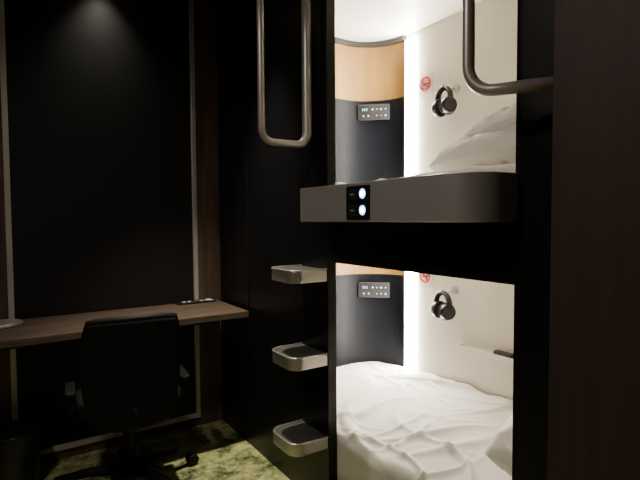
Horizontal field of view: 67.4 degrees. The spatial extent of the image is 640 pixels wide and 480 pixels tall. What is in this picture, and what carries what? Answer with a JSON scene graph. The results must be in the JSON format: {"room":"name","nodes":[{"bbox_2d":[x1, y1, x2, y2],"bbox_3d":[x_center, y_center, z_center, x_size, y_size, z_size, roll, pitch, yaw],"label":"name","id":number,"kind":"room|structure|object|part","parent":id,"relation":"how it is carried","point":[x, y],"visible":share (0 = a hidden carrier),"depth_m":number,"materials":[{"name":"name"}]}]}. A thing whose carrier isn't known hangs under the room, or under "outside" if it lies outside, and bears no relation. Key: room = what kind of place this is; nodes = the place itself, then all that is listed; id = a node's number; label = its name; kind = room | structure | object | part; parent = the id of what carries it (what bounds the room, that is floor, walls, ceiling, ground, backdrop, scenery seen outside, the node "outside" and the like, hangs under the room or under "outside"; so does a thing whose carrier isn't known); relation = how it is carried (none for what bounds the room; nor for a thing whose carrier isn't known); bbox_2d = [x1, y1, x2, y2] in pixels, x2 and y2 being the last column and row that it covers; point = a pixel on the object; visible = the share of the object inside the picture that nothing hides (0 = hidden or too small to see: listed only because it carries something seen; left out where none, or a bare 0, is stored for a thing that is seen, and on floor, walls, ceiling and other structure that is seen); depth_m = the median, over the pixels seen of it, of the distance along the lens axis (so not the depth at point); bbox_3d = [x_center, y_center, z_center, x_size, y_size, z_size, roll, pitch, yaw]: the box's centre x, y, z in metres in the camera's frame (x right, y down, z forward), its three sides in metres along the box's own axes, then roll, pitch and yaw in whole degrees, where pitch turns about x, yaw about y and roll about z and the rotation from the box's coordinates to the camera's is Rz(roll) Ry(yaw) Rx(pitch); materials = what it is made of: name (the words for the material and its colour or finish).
{"room":"hotel room","nodes":[
{"label":"hotel room","id":0,"kind":"room"},
{"bbox_2d":[0,89,11,419],"bbox_3d":[-1.043,-0.132,2.595,3.050,2.450,0.060,-2,3,-34],"label":"wall","id":1,"kind":"structure","parent":0,"point":[0,89],"depth_m":2.27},
{"bbox_2d":[0,103,11,424],"bbox_3d":[-1.531,-0.113,2.219,0.120,2.450,0.025,-2,3,-34],"label":"trim","id":2,"kind":"object","parent":1,"relation":"attached to","point":[5,393],"depth_m":2.25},
{"bbox_2d":[0,0,17,420],"bbox_3d":[-1.466,-0.140,2.254,0.025,2.400,0.034,-2,3,-34],"label":"trim","id":3,"kind":"structure","parent":1,"relation":"attached to","point":[3,77],"depth_m":2.24,"materials":[{"name":"metal"}]},
{"bbox_2d":[4,0,195,448],"bbox_3d":[-1.098,-0.165,2.509,0.875,2.375,0.016,-2,3,-34],"label":"wall panel","id":4,"kind":"object","parent":1,"relation":"attached to","point":[98,91],"visible":0.67,"depth_m":2.45,"materials":[{"name":"black fabric"}]},
{"bbox_2d":[41,413,195,454],"bbox_3d":[-1.087,1.032,2.557,0.871,0.028,0.029,-2,3,-34],"label":"trim","id":5,"kind":"structure","parent":1,"relation":"attached to","point":[85,441],"depth_m":2.50,"materials":[{"name":"grey metal"}]},
{"bbox_2d":[40,418,199,463],"bbox_3d":[-1.091,1.072,2.565,0.925,0.048,0.015,-2,3,-34],"label":"baseboard","id":6,"kind":"structure","parent":1,"relation":"attached to","point":[74,451],"depth_m":2.54,"materials":[{"name":"brown wood"}]},
{"bbox_2d":[188,0,200,417],"bbox_3d":[-0.721,-0.166,2.751,0.025,2.400,0.034,-2,3,-34],"label":"trim","id":7,"kind":"structure","parent":1,"relation":"attached to","point":[190,2],"depth_m":2.73,"materials":[{"name":"metal"}]},
{"bbox_2d":[194,0,222,424],"bbox_3d":[-0.655,-0.143,2.802,0.135,2.450,0.025,-2,3,-34],"label":"trim","id":8,"kind":"structure","parent":1,"relation":"attached to","point":[205,18],"depth_m":2.79,"materials":[{"name":"brown wood"}]},
{"bbox_2d":[39,420,289,479],"bbox_3d":[0.180,1.194,0.830,3.050,0.060,4.500,-2,3,-34],"label":"floor","id":9,"kind":"structure","parent":0,"point":[224,454],"depth_m":2.41,"materials":[{"name":"carpet"}]},
{"bbox_2d":[0,419,43,479],"bbox_3d":[-1.356,0.977,2.141,0.221,0.275,0.221,-2,3,-34],"label":"waste bin","id":10,"kind":"object","parent":9,"relation":"on","point":[20,440],"visible":1,"depth_m":2.09,"materials":[{"name":"black plastic"}]},
{"bbox_2d":[54,312,198,479],"bbox_3d":[-0.846,0.695,2.135,0.648,0.835,0.650,-2,3,-34],"label":"office chair","id":11,"kind":"object","parent":9,"relation":"on","point":[131,369],"visible":1,"depth_m":1.90,"materials":[{"name":"fabric"}]},
{"bbox_3d":[-1.003,0.678,1.992,0.078,0.125,0.041,-2,3,-28],"label":"arm post","id":12,"kind":"part","parent":11,"relation":"part of","materials":[{"name":"plastic"}]},
{"bbox_3d":[-1.014,1.022,2.110,0.284,0.071,0.048,-1,3,-8],"label":"leg","id":13,"kind":"part","parent":11,"relation":"part of","materials":[{"name":"plastic"}]},
{"bbox_3d":[-0.870,1.028,1.966,0.048,0.070,0.284,0,3,8],"label":"leg","id":14,"kind":"part","parent":11,"relation":"part of","materials":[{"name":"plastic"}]},
{"bbox_3d":[-0.921,1.014,2.287,0.047,0.071,0.284,-2,3,-26],"label":"leg","id":15,"kind":"part","parent":11,"relation":"part of","materials":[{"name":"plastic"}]},
{"bbox_3d":[-0.852,0.670,2.128,0.434,0.065,0.454,-2,3,-34],"label":"seat","id":16,"kind":"part","parent":11,"relation":"part of","materials":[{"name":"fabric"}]},
{"bbox_3d":[-0.738,0.521,1.902,0.370,0.449,0.153,-2,3,-28],"label":"backrest","id":17,"kind":"part","parent":11,"relation":"part of","materials":[{"name":"fabric"}]},
{"bbox_3d":[-0.738,0.522,1.903,0.387,0.471,0.149,-2,3,-28],"label":"frame","id":18,"kind":"part","parent":11,"relation":"part of","materials":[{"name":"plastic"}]},
{"bbox_3d":[-0.764,0.713,1.963,0.041,0.106,0.161,-2,3,-28],"label":"post","id":19,"kind":"part","parent":11,"relation":"part of","materials":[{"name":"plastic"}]},
{"bbox_3d":[-0.693,1.022,2.058,0.284,0.071,0.048,1,3,27],"label":"leg","id":20,"kind":"part","parent":11,"relation":"part of","materials":[{"name":"plastic"}]},
{"bbox_3d":[-0.729,1.014,2.259,0.047,0.071,0.284,2,3,43],"label":"leg","id":21,"kind":"part","parent":11,"relation":"part of","materials":[{"name":"plastic"}]},
{"bbox_3d":[-0.652,0.668,2.173,0.081,0.125,0.041,-2,3,-34],"label":"arm post","id":22,"kind":"part","parent":11,"relation":"part of","materials":[{"name":"plastic"}]},
{"bbox_3d":[0.716,1.088,1.797,0.860,0.060,2.000,-2,3,-34],"label":"platform","id":23,"kind":"object","parent":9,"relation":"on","visible":0},
{"bbox_2d":[337,361,512,479],"bbox_3d":[0.642,0.903,1.885,0.865,0.303,2.240,-2,3,-34],"label":"bedding","id":24,"kind":"object","parent":23,"relation":"on","point":[395,422],"visible":0.66,"depth_m":2.04,"materials":[{"name":"white fabric"}]},
{"bbox_2d":[484,413,512,476],"bbox_3d":[0.853,0.678,1.643,0.420,0.212,0.600,2,3,38],"label":"pillow","id":25,"kind":"object","parent":24,"relation":"on","point":[499,450],"visible":0.09,"depth_m":1.54,"materials":[{"name":"white fabric"}]},
{"bbox_2d":[216,0,336,479],"bbox_3d":[-0.271,-0.127,2.385,0.040,2.450,1.146,-2,3,-34],"label":"wall partition","id":26,"kind":"structure","parent":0,"point":[259,395],"depth_m":2.26,"materials":[{"name":"black wood"}]},
{"bbox_2d":[243,0,248,307],"bbox_3d":[-0.384,-0.499,2.494,0.005,1.715,0.006,-2,3,-34],"label":"trim","id":27,"kind":"structure","parent":26,"relation":"attached to","point":[243,0],"depth_m":2.50,"materials":[{"name":"black plastic"}]},
{"bbox_2d":[256,0,311,147],"bbox_3d":[-0.139,-0.846,1.847,0.259,0.969,0.056,-2,3,-34],"label":"grab rail","id":28,"kind":"object","parent":26,"relation":"attached to","point":[305,139],"visible":1,"depth_m":1.89,"materials":[{"name":"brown metal"}]},
{"bbox_2d":[271,264,327,283],"bbox_3d":[-0.095,0.138,1.949,0.166,0.052,0.205,-2,3,-34],"label":"step","id":29,"kind":"structure","parent":26,"relation":"attached to","point":[291,274],"depth_m":1.88,"materials":[{"name":"silver metal"}]},
{"bbox_2d":[272,342,327,370],"bbox_3d":[-0.093,0.477,1.964,0.166,0.052,0.205,-2,3,-34],"label":"step","id":30,"kind":"structure","parent":26,"relation":"attached to","point":[297,356],"depth_m":1.91,"materials":[{"name":"silver metal"}]},
{"bbox_2d":[273,419,328,456],"bbox_3d":[-0.091,0.817,1.978,0.166,0.052,0.205,-2,3,-34],"label":"step","id":31,"kind":"structure","parent":26,"relation":"attached to","point":[297,438],"depth_m":1.94,"materials":[{"name":"silver metal"}]},
{"bbox_2d":[300,171,517,221],"bbox_3d":[0.211,-0.117,1.481,0.160,0.122,0.785,-2,3,-34],"label":"ledge","id":32,"kind":"object","parent":26,"relation":"attached to","point":[477,196],"visible":1,"depth_m":1.23,"materials":[{"name":"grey metal"}]},
{"bbox_2d":[346,184,369,219],"bbox_3d":[0.114,-0.114,1.474,0.010,0.106,0.114,-2,3,-34],"label":"light switch panel","id":33,"kind":"object","parent":32,"relation":"attached to","point":[357,197],"visible":1,"depth_m":1.47,"materials":[{"name":"black plastic"}]},
{"bbox_2d":[335,97,403,366],"bbox_3d":[0.044,0.122,2.797,0.915,1.912,0.193,-1,3,-18],"label":"wall","id":34,"kind":"structure","parent":0,"point":[368,329],"depth_m":2.91,"materials":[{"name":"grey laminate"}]},
{"bbox_2d":[335,40,404,100],"bbox_3d":[0.064,-0.990,2.664,0.877,0.320,0.262,-2,3,-34],"label":"wall panel","id":35,"kind":"object","parent":34,"relation":"attached to","point":[361,73],"depth_m":2.88,"materials":[{"name":"beige wood"}]},
{"bbox_2d":[358,104,388,120],"bbox_3d":[0.322,-0.769,2.888,0.190,0.092,0.018,0,3,9],"label":"control panel","id":36,"kind":"object","parent":34,"relation":"attached to","point":[374,111],"visible":1,"depth_m":2.88,"materials":[{"name":"black plastic"}]},
{"bbox_2d":[358,282,388,297],"bbox_3d":[0.328,0.305,2.935,0.190,0.092,0.018,0,3,9],"label":"control panel","id":37,"kind":"object","parent":34,"relation":"attached to","point":[365,289],"visible":1,"depth_m":2.93,"materials":[{"name":"black plastic"}]},
{"bbox_2d":[336,263,403,275],"bbox_3d":[0.071,0.110,2.712,0.877,0.218,0.262,-2,3,-34],"label":"wall","id":38,"kind":"structure","parent":0,"point":[341,269],"depth_m":2.93,"materials":[{"name":"beige wood"}]},
{"bbox_2d":[335,0,483,41],"bbox_3d":[0.625,-1.160,1.815,0.880,0.028,2.300,-2,3,-34],"label":"ceiling","id":39,"kind":"structure","parent":0,"point":[355,20],"depth_m":2.52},
{"bbox_2d":[328,222,514,284],"bbox_3d":[0.277,-0.035,1.566,0.040,0.270,0.830,-2,3,-34],"label":"fascia","id":40,"kind":"object","parent":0,"point":[480,251],"depth_m":1.45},
{"bbox_2d":[406,0,516,400],"bbox_3d":[1.404,-0.101,1.541,0.050,2.450,4.410,-2,3,-34],"label":"wall","id":41,"kind":"structure","parent":0,"point":[483,320],"depth_m":2.49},
{"bbox_2d":[335,35,405,46],"bbox_3d":[0.036,-1.168,2.737,0.915,0.030,0.197,-1,3,-18],"label":"trim","id":42,"kind":"structure","parent":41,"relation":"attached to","point":[403,37],"depth_m":2.86,"materials":[{"name":"silver plastic"}]},
{"bbox_2d":[404,37,414,176],"bbox_3d":[0.519,-0.665,2.779,0.015,0.980,0.076,-2,3,-34],"label":"strip light","id":43,"kind":"object","parent":41,"relation":"attached to","point":[409,45],"visible":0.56,"depth_m":2.77,"materials":[{"name":"white plastic"}]},
{"bbox_2d":[404,271,414,368],"bbox_3d":[0.525,0.411,2.826,0.015,0.825,0.076,-2,3,-34],"label":"strip light","id":44,"kind":"object","parent":41,"relation":"attached to","point":[409,277],"visible":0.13,"depth_m":2.82,"materials":[{"name":"white plastic"}]},
{"bbox_2d":[418,273,431,285],"bbox_3d":[0.593,0.205,2.720,0.012,0.105,0.100,-2,3,-34],"label":"no smoking sign","id":45,"kind":"object","parent":41,"relation":"attached to","point":[423,279],"visible":0.66,"depth_m":2.72,"materials":[{"name":"red plastic"}]},
{"bbox_2d":[419,73,432,95],"bbox_3d":[0.586,-0.867,2.673,0.012,0.105,0.100,-2,3,-34],"label":"no smoking sign","id":46,"kind":"object","parent":41,"relation":"attached to","point":[426,81],"visible":1,"depth_m":2.67,"materials":[{"name":"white plastic"}]},
{"bbox_2d":[440,285,458,293],"bbox_3d":[0.673,0.265,2.517,0.104,0.048,0.048,-2,3,-34],"label":"wall hook","id":47,"kind":"object","parent":41,"relation":"attached to","point":[454,289],"visible":0.85,"depth_m":2.53,"materials":[{"name":"plastic"}]},
{"bbox_2d":[430,291,455,319],"bbox_3d":[0.643,0.339,2.506,0.092,0.152,0.140,-1,3,-21],"label":"headphones","id":48,"kind":"object","parent":47,"relation":"hanging from","point":[439,309],"visible":1,"depth_m":2.46,"materials":[{"name":"black plastic"}]},
{"bbox_2d":[430,301,436,315],"bbox_3d":[0.621,0.366,2.550,0.086,0.086,0.028,-2,3,-34],"label":"cup","id":49,"kind":"object","parent":48,"relation":"on","point":[433,309],"depth_m":2.51,"materials":[{"name":"black plastic"}]},
{"bbox_2d":[433,301,443,317],"bbox_3d":[0.632,0.367,2.535,0.094,0.093,0.029,-2,3,-34],"label":"cushion","id":50,"kind":"object","parent":48,"relation":"on","point":[436,304],"depth_m":2.51,"materials":[{"name":"fabric"}]},
{"bbox_2d":[439,304,455,319],"bbox_3d":[0.656,0.370,2.460,0.086,0.086,0.026,-1,3,-7],"label":"cup","id":51,"kind":"object","parent":48,"relation":"on","point":[446,311],"depth_m":2.45,"materials":[{"name":"black plastic"}]},
{"bbox_3d":[0.711,0.264,2.543,0.011,0.048,0.048,-2,3,-34],"label":"plate","id":52,"kind":"part","parent":47,"relation":"part of","materials":[{"name":"plastic"}]},
{"bbox_2d":[441,84,459,93],"bbox_3d":[0.666,-0.786,2.471,0.104,0.048,0.048,-2,3,-34],"label":"wall hook","id":53,"kind":"object","parent":41,"relation":"attached to","point":[455,88],"visible":0.77,"depth_m":2.48,"materials":[{"name":"plastic"}]},
{"bbox_2d":[431,86,456,116],"bbox_3d":[0.636,-0.712,2.460,0.092,0.152,0.140,-1,3,-21],"label":"headphones","id":54,"kind":"object","parent":53,"relation":"hanging from","point":[447,105],"visible":1,"depth_m":2.42,"materials":[{"name":"black plastic"}]},
{"bbox_2d":[431,102,437,116],"bbox_3d":[0.615,-0.685,2.505,0.086,0.086,0.028,-2,3,-34],"label":"cup","id":55,"kind":"object","parent":54,"relation":"on","point":[434,108],"depth_m":2.47,"materials":[{"name":"black plastic"}]},
{"bbox_2d":[434,99,444,116],"bbox_3d":[0.626,-0.684,2.489,0.094,0.093,0.029,-2,3,-34],"label":"cushion","id":56,"kind":"object","parent":54,"relation":"on","point":[437,112],"depth_m":2.47,"materials":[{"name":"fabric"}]},
{"bbox_2d":[439,96,455,114],"bbox_3d":[0.647,-0.682,2.433,0.094,0.094,0.028,-1,3,-7],"label":"cushion","id":57,"kind":"object","parent":54,"relation":"on","point":[447,105],"depth_m":2.40,"materials":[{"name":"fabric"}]},
{"bbox_3d":[0.705,-0.787,2.497,0.011,0.048,0.048,-2,3,-34],"label":"plate","id":58,"kind":"part","parent":53,"relation":"part of","materials":[{"name":"plastic"}]},
{"bbox_2d":[456,343,512,364],"bbox_3d":[0.836,0.558,2.334,0.052,0.026,0.395,-2,3,-34],"label":"wall ledge","id":59,"kind":"object","parent":41,"relation":"attached to","point":[460,346],"visible":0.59,"depth_m":2.34,"materials":[{"name":"white plastic"}]},
{"bbox_2d":[493,350,512,358],"bbox_3d":[0.873,0.545,2.277,0.032,0.033,0.100,-2,3,-34],"label":"remote control","id":60,"kind":"object","parent":59,"relation":"on","point":[497,352],"visible":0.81,"depth_m":2.27,"materials":[{"name":"black plastic"}]},
{"bbox_2d":[512,0,553,479],"bbox_3d":[1.183,-0.041,0.207,0.040,2.450,2.434,-2,3,-34],"label":"panel","id":61,"kind":"structure","parent":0,"point":[535,18],"depth_m":1.17,"materials":[{"name":"black wood"}]},
{"bbox_2d":[547,0,639,479],"bbox_3d":[1.160,-0.036,0.089,0.130,2.450,2.263,-2,3,-34],"label":"wall","id":62,"kind":"structure","parent":0,"point":[594,399],"depth_m":0.92,"materials":[{"name":"brown wood"}]},
{"bbox_2d":[462,0,552,95],"bbox_3d":[0.423,-0.811,1.061,0.247,0.976,0.056,2,3,41],"label":"grab rail","id":63,"kind":"object","parent":62,"relation":"attached to","point":[474,83],"visible":0.93,"depth_m":1.12,"materials":[{"name":"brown metal"}]},
{"bbox_3d":[0.632,-0.025,1.865,0.880,0.120,2.300,-2,3,-34],"label":"ceiling","id":64,"kind":"structure","parent":0,"visible":0},
{"bbox_2d":[336,163,515,184],"bbox_3d":[0.636,-0.168,1.838,0.865,0.163,2.240,-2,3,-34],"label":"mattress","id":65,"kind":"object","parent":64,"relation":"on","point":[506,167],"visible":0.02,"depth_m":1.38,"materials":[{"name":"white fabric"}]},
{"bbox_2d":[429,124,515,171],"bbox_3d":[0.758,-0.327,1.877,0.456,0.231,0.564,-2,3,-34],"label":"pillow","id":66,"kind":"object","parent":65,"relation":"on","point":[498,147],"visible":0.27,"depth_m":1.76,"materials":[{"name":"white fabric"}]},
{"bbox_2d":[460,101,515,136],"bbox_3d":[0.818,-0.439,1.852,0.400,0.200,0.475,-2,3,-26],"label":"pillow","id":67,"kind":"object","parent":66,"relation":"on","point":[502,117],"visible":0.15,"depth_m":1.79,"materials":[{"name":"white fabric"}]},
{"bbox_3d":[-1.116,-0.015,-0.084,0.050,2.450,4.500,-2,3,-34],"label":"wall","id":68,"kind":"structure","parent":0,"visible":0},
{"bbox_2d":[0,298,248,350],"bbox_3d":[-1.313,0.445,2.094,1.990,0.145,0.439,-2,3,-34],"label":"desk","id":69,"kind":"object","parent":68,"relation":"attached to","point":[40,331],"depth_m":2.30,"materials":[{"name":"brown wood"}]},
{"bbox_2d":[0,319,23,328],"bbox_3d":[-1.553,0.128,2.009,0.521,0.522,0.232,-2,3,-34],"label":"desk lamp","id":70,"kind":"object","parent":69,"relation":"on","point":[4,323],"depth_m":2.14,"materials":[{"name":"grey metal"}]},
{"bbox_3d":[-1.429,0.460,2.267,1.990,0.100,0.024,-2,3,-34],"label":"rail","id":71,"kind":"part","parent":69,"relation":"part of","materials":[{"name":"black wood"}]},
{"bbox_3d":[-0.701,0.347,2.713,0.220,0.012,0.065,-2,3,-34],"label":"power outlet strip","id":72,"kind":"part","parent":69,"relation":"part of","materials":[{"name":"plastic"}]}
]}

